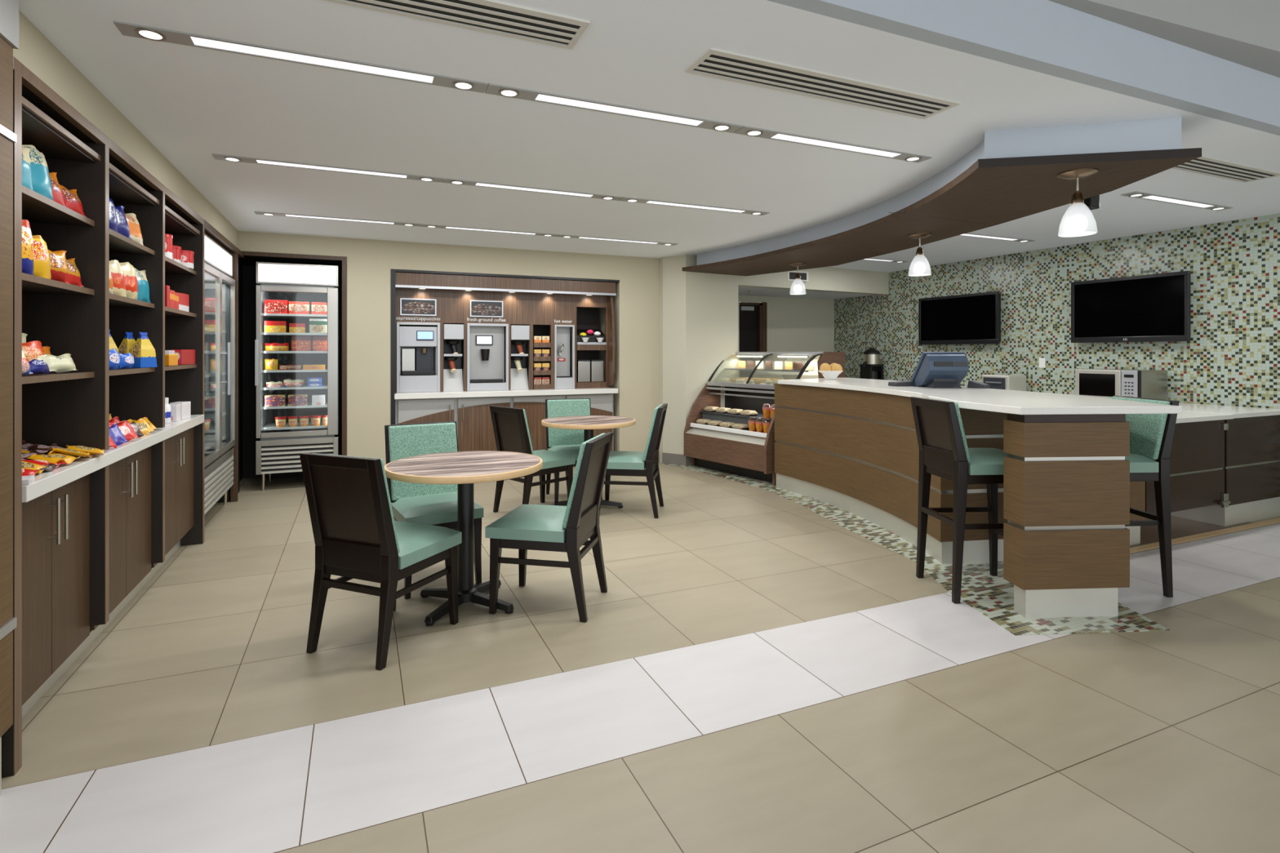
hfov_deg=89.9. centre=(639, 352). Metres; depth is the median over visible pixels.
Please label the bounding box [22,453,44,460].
bag
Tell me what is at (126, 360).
pouch
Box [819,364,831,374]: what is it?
cookie
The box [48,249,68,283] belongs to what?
snack bag
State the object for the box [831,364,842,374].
cookie
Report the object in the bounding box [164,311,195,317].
shelf
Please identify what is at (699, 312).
column
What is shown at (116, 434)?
bag
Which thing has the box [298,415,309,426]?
tub
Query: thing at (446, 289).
light
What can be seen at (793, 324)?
wall
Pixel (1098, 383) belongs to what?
microwave
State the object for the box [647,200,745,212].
diffuser
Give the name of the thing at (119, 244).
shelf
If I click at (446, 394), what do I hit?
countertop
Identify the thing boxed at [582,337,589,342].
bowl
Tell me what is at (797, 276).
socket
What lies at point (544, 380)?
carton
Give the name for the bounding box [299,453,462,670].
dining chair
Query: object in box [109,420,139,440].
bag
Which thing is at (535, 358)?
shelf
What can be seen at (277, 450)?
freezer
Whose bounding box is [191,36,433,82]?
diffuser
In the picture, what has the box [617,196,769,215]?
recessed light
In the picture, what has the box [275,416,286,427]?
tub
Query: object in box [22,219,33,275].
snack bag
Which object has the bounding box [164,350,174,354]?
snack box
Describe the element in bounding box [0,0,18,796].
end panel
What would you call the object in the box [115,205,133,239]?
snack bag
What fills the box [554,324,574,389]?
water dispenser
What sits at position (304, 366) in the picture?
food box
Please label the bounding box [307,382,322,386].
food box
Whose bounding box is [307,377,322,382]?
food box
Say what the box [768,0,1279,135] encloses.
ceiling beam
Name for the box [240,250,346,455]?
trim
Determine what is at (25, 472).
bag
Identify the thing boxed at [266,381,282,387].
bag
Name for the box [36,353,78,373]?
snack bag
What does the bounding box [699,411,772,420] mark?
shelf
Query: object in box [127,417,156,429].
bag
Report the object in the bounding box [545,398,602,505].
dining chair
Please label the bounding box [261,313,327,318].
shelf
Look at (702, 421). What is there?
pastry
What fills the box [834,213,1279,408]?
wall
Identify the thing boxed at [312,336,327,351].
food box
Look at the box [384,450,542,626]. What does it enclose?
round table
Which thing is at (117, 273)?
snack bag
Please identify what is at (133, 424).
bag
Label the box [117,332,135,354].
bag
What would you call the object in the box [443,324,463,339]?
hood
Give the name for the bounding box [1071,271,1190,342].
television
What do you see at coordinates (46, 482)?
countertop
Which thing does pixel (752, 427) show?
cup
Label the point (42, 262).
snack bag
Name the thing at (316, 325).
food box
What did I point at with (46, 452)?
bag
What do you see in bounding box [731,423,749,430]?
pastry
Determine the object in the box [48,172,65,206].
snack bag
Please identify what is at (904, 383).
printer
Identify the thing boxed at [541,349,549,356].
carton
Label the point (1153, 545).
trim
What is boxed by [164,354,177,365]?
snack box
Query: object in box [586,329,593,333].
pile
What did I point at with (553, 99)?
diffuser
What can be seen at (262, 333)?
shelf
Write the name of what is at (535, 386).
shelf
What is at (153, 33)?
recessed light
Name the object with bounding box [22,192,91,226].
shelf
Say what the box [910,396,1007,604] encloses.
bar stool
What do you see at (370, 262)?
wall
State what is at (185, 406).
box
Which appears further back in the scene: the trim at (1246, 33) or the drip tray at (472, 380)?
the drip tray at (472, 380)
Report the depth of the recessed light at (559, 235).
6.55 m
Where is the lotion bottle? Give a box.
[164,397,170,423]
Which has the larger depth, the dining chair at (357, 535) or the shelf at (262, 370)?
the shelf at (262, 370)
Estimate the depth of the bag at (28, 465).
2.26 m
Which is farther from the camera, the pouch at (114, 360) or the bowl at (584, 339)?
the bowl at (584, 339)
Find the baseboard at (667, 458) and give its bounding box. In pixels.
[662,452,691,466]
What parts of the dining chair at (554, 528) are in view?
leg, leg, seat, leg, backrest, frame, panel, leg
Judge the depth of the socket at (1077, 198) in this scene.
3.37 m
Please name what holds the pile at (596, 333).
on the shelf at (593, 344)
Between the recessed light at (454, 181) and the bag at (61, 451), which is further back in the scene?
the recessed light at (454, 181)
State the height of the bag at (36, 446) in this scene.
0.052 m
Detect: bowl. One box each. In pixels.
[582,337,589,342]
[596,337,604,342]
[817,370,843,379]
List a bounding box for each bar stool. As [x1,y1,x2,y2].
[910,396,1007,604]
[1110,395,1179,597]
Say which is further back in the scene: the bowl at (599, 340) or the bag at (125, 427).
the bowl at (599, 340)
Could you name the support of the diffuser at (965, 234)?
attached to the recessed light at (1020, 240)
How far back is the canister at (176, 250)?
4.13 m
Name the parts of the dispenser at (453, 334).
plate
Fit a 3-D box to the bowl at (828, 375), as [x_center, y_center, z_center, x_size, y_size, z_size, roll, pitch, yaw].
[1.880,0.225,6.318,0.236,0.089,0.236,0,0,-24]
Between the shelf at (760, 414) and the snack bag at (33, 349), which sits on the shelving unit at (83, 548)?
the snack bag at (33, 349)
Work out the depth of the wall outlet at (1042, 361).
7.14 m
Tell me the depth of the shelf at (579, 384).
7.66 m
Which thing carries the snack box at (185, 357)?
on the shelving unit at (83, 548)
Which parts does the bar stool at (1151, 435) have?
backrest, seat, frame, leg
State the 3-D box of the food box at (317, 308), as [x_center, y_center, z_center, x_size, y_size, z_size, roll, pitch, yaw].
[-3.245,-0.438,6.488,0.139,0.130,0.120,0,0,-24]
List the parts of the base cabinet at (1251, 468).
kick plate, panel, panel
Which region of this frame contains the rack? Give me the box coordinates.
[533,342,551,389]
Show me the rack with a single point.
(535, 344)
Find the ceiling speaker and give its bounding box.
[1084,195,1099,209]
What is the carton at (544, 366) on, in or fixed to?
on the rack
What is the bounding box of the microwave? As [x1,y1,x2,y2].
[1075,368,1167,399]
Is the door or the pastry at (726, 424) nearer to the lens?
the pastry at (726, 424)
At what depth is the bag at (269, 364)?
6.28 m
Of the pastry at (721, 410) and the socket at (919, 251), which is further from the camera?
the pastry at (721, 410)
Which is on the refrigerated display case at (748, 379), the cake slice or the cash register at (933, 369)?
the cake slice
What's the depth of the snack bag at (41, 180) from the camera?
2.36 m
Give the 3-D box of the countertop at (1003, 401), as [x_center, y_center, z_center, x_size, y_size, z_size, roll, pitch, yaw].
[2.082,0.288,4.975,1.077,0.037,3.687,0,0,-9]
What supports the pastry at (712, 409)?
on the refrigerated display case at (748, 379)
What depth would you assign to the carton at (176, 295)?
4.05 m
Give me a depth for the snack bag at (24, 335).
2.45 m
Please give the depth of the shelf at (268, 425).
6.39 m
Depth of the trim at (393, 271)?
6.65 m
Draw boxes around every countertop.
[22,414,204,502]
[394,387,617,399]
[777,377,1182,414]
[1178,402,1279,418]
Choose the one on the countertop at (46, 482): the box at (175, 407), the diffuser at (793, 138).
the box at (175, 407)
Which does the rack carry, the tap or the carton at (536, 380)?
the carton at (536, 380)
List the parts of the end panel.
kick plate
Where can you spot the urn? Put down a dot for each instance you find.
(871, 367)
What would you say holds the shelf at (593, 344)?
attached to the coffee station
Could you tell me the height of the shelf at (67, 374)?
0.024 m
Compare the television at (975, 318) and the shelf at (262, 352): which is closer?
the shelf at (262, 352)
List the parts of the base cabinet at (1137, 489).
kick plate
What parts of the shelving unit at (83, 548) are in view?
door, handle, handle, door, kick plate, door, rail, handle, handle, door, door, handle, handle, door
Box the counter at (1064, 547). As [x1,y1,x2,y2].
[774,383,1129,618]
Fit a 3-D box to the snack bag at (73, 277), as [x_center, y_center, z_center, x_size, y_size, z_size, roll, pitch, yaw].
[-2.349,-0.332,2.612,0.068,0.125,0.152,0,0,-9]
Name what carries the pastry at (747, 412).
on the refrigerated display case at (748, 379)
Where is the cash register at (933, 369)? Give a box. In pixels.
[910,351,968,388]
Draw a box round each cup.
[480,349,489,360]
[747,416,755,431]
[755,417,763,431]
[762,404,770,417]
[762,417,770,433]
[769,404,774,418]
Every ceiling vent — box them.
[324,0,590,48]
[684,47,960,119]
[1172,155,1279,182]
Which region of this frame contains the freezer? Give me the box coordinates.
[254,262,339,490]
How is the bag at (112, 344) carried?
on the shelving unit at (83, 548)
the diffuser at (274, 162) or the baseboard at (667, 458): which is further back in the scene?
the baseboard at (667, 458)
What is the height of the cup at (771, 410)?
0.150 m
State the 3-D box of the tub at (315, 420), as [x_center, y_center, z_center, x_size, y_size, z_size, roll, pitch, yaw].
[-3.268,0.691,6.456,0.100,0.105,0.099,0,0,-24]
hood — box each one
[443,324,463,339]
[511,324,529,340]
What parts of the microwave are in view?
door, control panel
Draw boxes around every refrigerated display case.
[204,232,235,515]
[684,351,844,485]
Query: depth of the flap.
4.73 m
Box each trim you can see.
[204,219,244,502]
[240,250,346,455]
[391,268,619,425]
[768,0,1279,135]
[1048,0,1279,77]
[1129,517,1279,553]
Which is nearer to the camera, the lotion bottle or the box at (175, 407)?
the lotion bottle
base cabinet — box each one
[1124,481,1145,545]
[1170,414,1279,526]
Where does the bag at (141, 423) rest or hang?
on the countertop at (46, 482)
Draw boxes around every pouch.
[109,348,119,368]
[118,352,134,368]
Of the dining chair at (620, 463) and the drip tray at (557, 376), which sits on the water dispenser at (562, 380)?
the drip tray at (557, 376)
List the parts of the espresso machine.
spout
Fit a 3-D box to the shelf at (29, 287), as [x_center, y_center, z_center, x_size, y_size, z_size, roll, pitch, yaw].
[-2.370,-0.256,2.316,0.400,0.024,0.747,0,0,-24]
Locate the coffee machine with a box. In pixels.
[466,323,508,391]
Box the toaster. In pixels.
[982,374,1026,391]
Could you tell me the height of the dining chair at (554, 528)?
0.893 m
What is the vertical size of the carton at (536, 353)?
0.115 m
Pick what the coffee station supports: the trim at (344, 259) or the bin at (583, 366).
the bin at (583, 366)
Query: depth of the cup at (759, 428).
6.73 m
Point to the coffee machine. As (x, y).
(481, 375)
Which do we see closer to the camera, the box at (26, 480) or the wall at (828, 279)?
the box at (26, 480)
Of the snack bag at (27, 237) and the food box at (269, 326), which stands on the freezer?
the food box at (269, 326)
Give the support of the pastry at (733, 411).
on the refrigerated display case at (748, 379)
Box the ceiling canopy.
[682,116,1201,294]
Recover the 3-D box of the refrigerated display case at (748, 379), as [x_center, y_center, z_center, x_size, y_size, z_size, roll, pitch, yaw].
[1.360,0.667,7.263,1.230,1.345,1.370,0,0,-36]
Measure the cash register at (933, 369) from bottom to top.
0.274 m
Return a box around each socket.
[795,273,800,279]
[915,247,923,254]
[1040,359,1043,366]
[1071,191,1084,204]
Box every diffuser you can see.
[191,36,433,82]
[256,160,406,177]
[285,214,394,223]
[445,226,535,234]
[475,182,592,196]
[535,93,702,125]
[579,236,657,243]
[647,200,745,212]
[771,133,900,156]
[863,258,893,261]
[960,233,1017,239]
[1143,195,1212,207]
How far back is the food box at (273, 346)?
6.30 m
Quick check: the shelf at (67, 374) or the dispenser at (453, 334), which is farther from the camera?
the dispenser at (453, 334)
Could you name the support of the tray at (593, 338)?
on the shelf at (593, 344)
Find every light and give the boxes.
[112,20,488,93]
[211,153,442,182]
[254,211,420,226]
[395,284,616,295]
[420,223,558,236]
[441,177,622,200]
[484,83,742,133]
[556,234,678,245]
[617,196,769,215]
[733,125,931,162]
[863,257,908,262]
[959,232,1035,242]
[1120,191,1232,210]
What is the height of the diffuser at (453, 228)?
0.003 m
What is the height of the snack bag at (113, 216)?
0.195 m
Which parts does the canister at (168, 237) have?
lid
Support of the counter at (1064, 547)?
on the floor
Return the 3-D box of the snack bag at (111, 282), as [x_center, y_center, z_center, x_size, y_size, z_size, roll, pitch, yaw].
[-2.493,-0.333,2.971,0.064,0.125,0.118,0,0,-19]
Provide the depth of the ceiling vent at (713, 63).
2.73 m
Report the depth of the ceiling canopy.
3.84 m
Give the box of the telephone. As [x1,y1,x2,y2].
[967,380,991,388]
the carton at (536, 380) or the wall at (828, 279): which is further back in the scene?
the wall at (828, 279)
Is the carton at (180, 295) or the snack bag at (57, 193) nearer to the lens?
the snack bag at (57, 193)
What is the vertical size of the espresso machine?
0.750 m
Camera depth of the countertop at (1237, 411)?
5.18 m
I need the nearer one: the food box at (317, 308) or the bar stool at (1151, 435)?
the bar stool at (1151, 435)
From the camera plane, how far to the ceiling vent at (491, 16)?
2.19 m
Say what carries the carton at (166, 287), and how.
on the shelving unit at (83, 548)
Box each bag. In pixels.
[22,144,53,199]
[22,147,32,190]
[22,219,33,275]
[22,333,27,342]
[22,340,44,361]
[22,349,33,375]
[22,440,33,450]
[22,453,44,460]
[22,458,66,468]
[22,461,47,475]
[22,468,39,475]
[26,443,62,450]
[26,451,79,464]
[27,359,50,374]
[29,449,48,454]
[32,235,51,279]
[35,462,61,475]
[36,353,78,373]
[42,346,51,355]
[47,446,92,457]
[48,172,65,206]
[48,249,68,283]
[59,184,87,217]
[66,257,84,286]
[66,444,104,455]
[109,198,117,231]
[109,259,126,297]
[109,268,113,293]
[109,328,119,368]
[109,417,118,423]
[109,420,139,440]
[109,423,128,445]
[109,435,116,448]
[112,420,143,437]
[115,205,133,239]
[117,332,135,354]
[118,417,155,435]
[119,262,137,299]
[124,213,142,244]
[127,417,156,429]
[130,332,157,368]
[134,267,151,302]
[264,358,278,370]
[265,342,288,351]
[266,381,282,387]
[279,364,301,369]
[284,378,303,386]
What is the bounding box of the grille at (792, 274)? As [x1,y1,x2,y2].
[789,271,806,279]
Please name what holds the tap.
on the water dispenser at (562, 380)
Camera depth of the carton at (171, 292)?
3.96 m
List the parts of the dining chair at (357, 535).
leg, panel, frame, backrest, leg, seat, leg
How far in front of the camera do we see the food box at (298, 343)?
6.37 m
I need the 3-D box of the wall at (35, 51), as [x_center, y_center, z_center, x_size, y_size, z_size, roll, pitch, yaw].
[-3.385,0.095,4.292,0.690,2.490,5.380,0,0,-24]
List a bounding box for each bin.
[576,360,590,382]
[589,360,603,382]
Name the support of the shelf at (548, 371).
attached to the rack
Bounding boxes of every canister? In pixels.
[164,233,173,259]
[172,244,181,263]
[181,249,194,269]
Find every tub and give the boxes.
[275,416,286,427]
[287,416,297,426]
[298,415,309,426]
[310,415,321,426]
[321,414,327,425]
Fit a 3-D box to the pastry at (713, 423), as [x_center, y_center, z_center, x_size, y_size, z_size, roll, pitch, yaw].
[0.871,0.811,7.338,0.128,0.055,0.168,0,0,-36]
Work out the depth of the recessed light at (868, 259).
8.01 m
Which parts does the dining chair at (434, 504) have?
leg, frame, backrest, seat, leg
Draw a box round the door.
[739,302,767,351]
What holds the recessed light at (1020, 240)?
in the ceiling at (193, 104)
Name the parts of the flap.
panel, panel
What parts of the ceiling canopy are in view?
lamp shade, pendant lamp, ceiling plate, lamp shade, pendant lamp, ceiling plate, wood canopy, stem, lamp shade, ceiling plate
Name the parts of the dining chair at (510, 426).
leg, panel, frame, leg, backrest, leg, seat, leg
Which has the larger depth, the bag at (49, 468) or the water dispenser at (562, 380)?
the water dispenser at (562, 380)
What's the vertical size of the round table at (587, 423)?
0.756 m
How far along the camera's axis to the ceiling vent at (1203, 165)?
4.02 m
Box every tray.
[400,369,435,375]
[470,378,503,382]
[556,376,572,377]
[571,328,605,342]
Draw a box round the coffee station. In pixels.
[395,272,616,451]
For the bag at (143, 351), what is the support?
on the shelving unit at (83, 548)
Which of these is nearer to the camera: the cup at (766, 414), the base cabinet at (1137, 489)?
the base cabinet at (1137, 489)
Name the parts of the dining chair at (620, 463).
leg, seat, leg, backrest, frame, leg, panel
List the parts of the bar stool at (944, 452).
leg, panel, frame, leg, backrest, seat, leg, foot rail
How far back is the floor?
2.44 m
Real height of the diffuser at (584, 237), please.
0.003 m
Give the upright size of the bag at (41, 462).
0.048 m
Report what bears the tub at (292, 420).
on the freezer
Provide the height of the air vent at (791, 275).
0.130 m
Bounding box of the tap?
[557,342,564,355]
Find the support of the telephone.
on the countertop at (1003, 401)
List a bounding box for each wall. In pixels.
[13,9,239,503]
[238,231,658,481]
[599,295,615,450]
[738,266,888,295]
[738,295,834,351]
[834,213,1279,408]
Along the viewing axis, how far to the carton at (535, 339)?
7.42 m
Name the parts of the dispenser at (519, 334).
plate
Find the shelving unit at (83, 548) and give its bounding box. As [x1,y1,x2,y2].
[1,56,204,777]
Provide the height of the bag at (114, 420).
0.097 m
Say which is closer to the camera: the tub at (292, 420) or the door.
the tub at (292, 420)
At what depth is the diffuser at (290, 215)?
5.52 m
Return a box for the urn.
[859,347,884,379]
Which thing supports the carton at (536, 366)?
on the rack
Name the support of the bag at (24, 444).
on the countertop at (46, 482)
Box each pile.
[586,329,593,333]
[593,331,600,335]
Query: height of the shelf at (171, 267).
0.024 m
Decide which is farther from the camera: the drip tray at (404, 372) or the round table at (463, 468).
the drip tray at (404, 372)
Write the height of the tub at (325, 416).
0.105 m
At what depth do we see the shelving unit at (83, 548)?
2.73 m
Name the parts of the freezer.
handle, leg, leg, door, light panel, panel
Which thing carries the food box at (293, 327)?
on the freezer
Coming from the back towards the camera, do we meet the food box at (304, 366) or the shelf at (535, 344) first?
the shelf at (535, 344)
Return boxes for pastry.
[695,418,710,424]
[706,420,722,426]
[719,422,734,427]
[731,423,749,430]
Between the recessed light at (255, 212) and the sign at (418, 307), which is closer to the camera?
the recessed light at (255, 212)
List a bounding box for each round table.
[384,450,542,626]
[541,415,635,507]
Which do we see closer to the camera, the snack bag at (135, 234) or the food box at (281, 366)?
the snack bag at (135, 234)
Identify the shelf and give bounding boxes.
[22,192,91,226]
[22,280,92,295]
[22,371,92,377]
[109,234,153,255]
[109,298,153,308]
[109,367,147,370]
[164,260,195,275]
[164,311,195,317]
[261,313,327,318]
[261,332,327,335]
[261,351,327,353]
[261,368,327,372]
[261,385,327,390]
[261,402,327,408]
[261,421,327,430]
[533,342,551,347]
[533,356,551,361]
[533,369,551,375]
[533,384,551,389]
[571,328,606,350]
[576,381,606,388]
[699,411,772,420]
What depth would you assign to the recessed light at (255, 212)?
5.50 m
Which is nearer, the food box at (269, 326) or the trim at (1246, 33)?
the trim at (1246, 33)
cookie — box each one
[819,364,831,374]
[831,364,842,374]
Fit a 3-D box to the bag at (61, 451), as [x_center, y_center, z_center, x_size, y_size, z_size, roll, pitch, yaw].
[-2.281,0.403,2.559,0.162,0.064,0.123,0,0,39]
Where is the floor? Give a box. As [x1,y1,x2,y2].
[0,462,1279,852]
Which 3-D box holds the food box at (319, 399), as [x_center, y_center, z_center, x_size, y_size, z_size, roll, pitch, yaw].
[-3.252,0.484,6.485,0.116,0.105,0.120,0,0,-24]
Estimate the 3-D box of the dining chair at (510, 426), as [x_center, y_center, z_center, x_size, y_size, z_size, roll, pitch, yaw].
[-0.904,0.893,5.401,0.434,0.893,0.569,0,0,45]
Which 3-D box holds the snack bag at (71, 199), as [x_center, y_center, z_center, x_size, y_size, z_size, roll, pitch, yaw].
[-2.357,-0.626,2.622,0.069,0.124,0.162,0,0,-5]
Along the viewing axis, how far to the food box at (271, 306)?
6.28 m
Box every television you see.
[918,291,1000,344]
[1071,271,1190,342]
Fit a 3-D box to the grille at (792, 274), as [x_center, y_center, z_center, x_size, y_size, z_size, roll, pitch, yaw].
[2.064,-0.995,8.362,0.270,0.090,0.004,0,0,-24]
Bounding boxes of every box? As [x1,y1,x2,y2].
[22,475,35,485]
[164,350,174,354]
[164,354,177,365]
[169,401,191,419]
[169,403,180,421]
[171,349,195,364]
[264,299,288,313]
[264,320,287,332]
[264,394,285,406]
[288,301,310,314]
[288,323,306,333]
[288,394,307,406]
[291,336,311,351]
[302,364,324,369]
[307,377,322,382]
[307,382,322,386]
[309,318,327,333]
[311,302,327,314]
[311,394,325,405]
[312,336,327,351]
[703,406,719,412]
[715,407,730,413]
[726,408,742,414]
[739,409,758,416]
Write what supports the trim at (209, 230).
attached to the wall at (35, 51)
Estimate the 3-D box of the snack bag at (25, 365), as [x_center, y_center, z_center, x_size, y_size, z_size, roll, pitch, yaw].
[-2.146,0.035,2.185,0.056,0.092,0.152,0,0,-14]
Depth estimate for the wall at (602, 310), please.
8.09 m
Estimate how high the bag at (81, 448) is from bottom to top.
0.056 m
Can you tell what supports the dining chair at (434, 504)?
on the floor
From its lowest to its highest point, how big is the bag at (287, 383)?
0.084 m
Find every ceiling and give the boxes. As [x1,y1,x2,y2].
[18,0,1279,272]
[738,286,871,299]
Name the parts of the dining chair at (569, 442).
leg, leg, seat, frame, backrest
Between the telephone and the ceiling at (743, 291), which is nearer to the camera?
the telephone
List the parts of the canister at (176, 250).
lid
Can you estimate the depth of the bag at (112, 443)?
2.87 m
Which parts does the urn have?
lid, tank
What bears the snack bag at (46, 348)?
on the shelving unit at (83, 548)
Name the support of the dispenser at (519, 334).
on the countertop at (446, 394)
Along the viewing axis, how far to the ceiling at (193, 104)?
3.25 m
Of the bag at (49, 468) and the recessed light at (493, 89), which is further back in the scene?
the recessed light at (493, 89)
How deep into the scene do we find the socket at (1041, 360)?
7.14 m
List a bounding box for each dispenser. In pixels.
[443,324,463,391]
[511,324,529,390]
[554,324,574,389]
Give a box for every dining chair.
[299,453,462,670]
[384,421,483,599]
[484,431,613,622]
[489,405,575,512]
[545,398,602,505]
[599,403,667,518]
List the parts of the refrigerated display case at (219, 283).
glass pane, door, light panel, leg, handle, glass pane, door, handle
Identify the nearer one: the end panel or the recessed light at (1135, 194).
the end panel
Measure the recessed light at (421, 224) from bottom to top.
0.010 m
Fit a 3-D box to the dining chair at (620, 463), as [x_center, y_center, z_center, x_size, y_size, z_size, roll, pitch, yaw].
[-0.070,0.893,5.412,0.569,0.893,0.434,0,0,8]
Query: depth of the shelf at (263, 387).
6.35 m
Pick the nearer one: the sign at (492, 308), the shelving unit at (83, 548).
the shelving unit at (83, 548)
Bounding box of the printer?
[888,380,915,386]
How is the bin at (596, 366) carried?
on the coffee station
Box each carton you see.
[164,284,169,307]
[169,289,174,308]
[174,292,178,309]
[177,292,182,310]
[182,293,189,311]
[533,336,541,345]
[533,349,541,359]
[533,363,541,373]
[533,377,541,387]
[541,336,549,342]
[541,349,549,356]
[541,363,549,370]
[541,377,549,384]
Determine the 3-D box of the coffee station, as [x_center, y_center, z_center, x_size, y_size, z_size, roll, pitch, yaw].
[-1.520,0.225,7.378,2.455,2.110,0.586,0,0,-24]
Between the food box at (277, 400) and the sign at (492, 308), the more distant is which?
the sign at (492, 308)
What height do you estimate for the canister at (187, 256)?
0.115 m
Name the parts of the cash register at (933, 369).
port panel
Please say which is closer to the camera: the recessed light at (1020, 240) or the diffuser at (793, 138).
the diffuser at (793, 138)
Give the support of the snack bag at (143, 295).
on the shelving unit at (83, 548)
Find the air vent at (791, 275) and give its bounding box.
[786,271,808,281]
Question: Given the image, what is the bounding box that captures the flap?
[1145,410,1233,515]
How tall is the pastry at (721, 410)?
0.055 m
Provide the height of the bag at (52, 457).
0.046 m
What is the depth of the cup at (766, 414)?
6.79 m
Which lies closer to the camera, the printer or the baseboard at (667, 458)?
the printer
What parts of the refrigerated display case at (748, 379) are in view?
panel, glass frame, panel, sill, bumper rail, glass frame, curved glass, panel, rail, glass frame, panel, panel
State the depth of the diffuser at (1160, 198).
4.86 m
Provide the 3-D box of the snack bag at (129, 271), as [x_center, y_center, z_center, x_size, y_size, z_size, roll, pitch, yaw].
[-2.629,-0.368,3.271,0.071,0.195,0.171,0,0,0]
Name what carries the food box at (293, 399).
on the freezer
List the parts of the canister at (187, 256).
lid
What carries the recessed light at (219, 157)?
in the ceiling at (193, 104)
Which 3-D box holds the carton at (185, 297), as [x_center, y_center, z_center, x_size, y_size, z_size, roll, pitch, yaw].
[-3.059,-0.329,4.260,0.070,0.120,0.130,0,0,-21]
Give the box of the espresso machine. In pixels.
[396,321,439,392]
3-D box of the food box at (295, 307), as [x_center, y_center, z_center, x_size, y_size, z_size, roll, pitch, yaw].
[-3.409,-0.438,6.416,0.181,0.130,0.120,0,0,-24]
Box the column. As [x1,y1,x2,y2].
[658,254,738,462]
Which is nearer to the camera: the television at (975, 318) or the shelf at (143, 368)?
the shelf at (143, 368)
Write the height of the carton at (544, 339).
0.110 m
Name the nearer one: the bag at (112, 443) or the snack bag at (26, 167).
the snack bag at (26, 167)
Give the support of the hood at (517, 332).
attached to the dispenser at (519, 334)
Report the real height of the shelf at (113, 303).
0.024 m
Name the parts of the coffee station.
door, arched panel, handle, door, arched panel, panel, arched panel, door, door, arched panel, panel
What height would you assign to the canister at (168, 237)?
0.155 m
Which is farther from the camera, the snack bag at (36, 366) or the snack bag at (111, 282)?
the snack bag at (111, 282)
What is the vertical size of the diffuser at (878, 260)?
0.003 m
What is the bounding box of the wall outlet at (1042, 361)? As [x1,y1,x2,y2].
[1039,357,1044,368]
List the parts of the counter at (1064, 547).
wood panel, kick plate, wood panel, wood panel, pillar kick plate, pillar panel, pillar panel, pillar panel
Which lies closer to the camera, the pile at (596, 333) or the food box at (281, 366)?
the food box at (281, 366)
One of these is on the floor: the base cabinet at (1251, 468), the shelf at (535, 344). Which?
the base cabinet at (1251, 468)
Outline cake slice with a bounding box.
[804,361,813,370]
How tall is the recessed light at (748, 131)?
0.010 m
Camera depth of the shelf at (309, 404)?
6.34 m
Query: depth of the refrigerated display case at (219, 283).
5.09 m

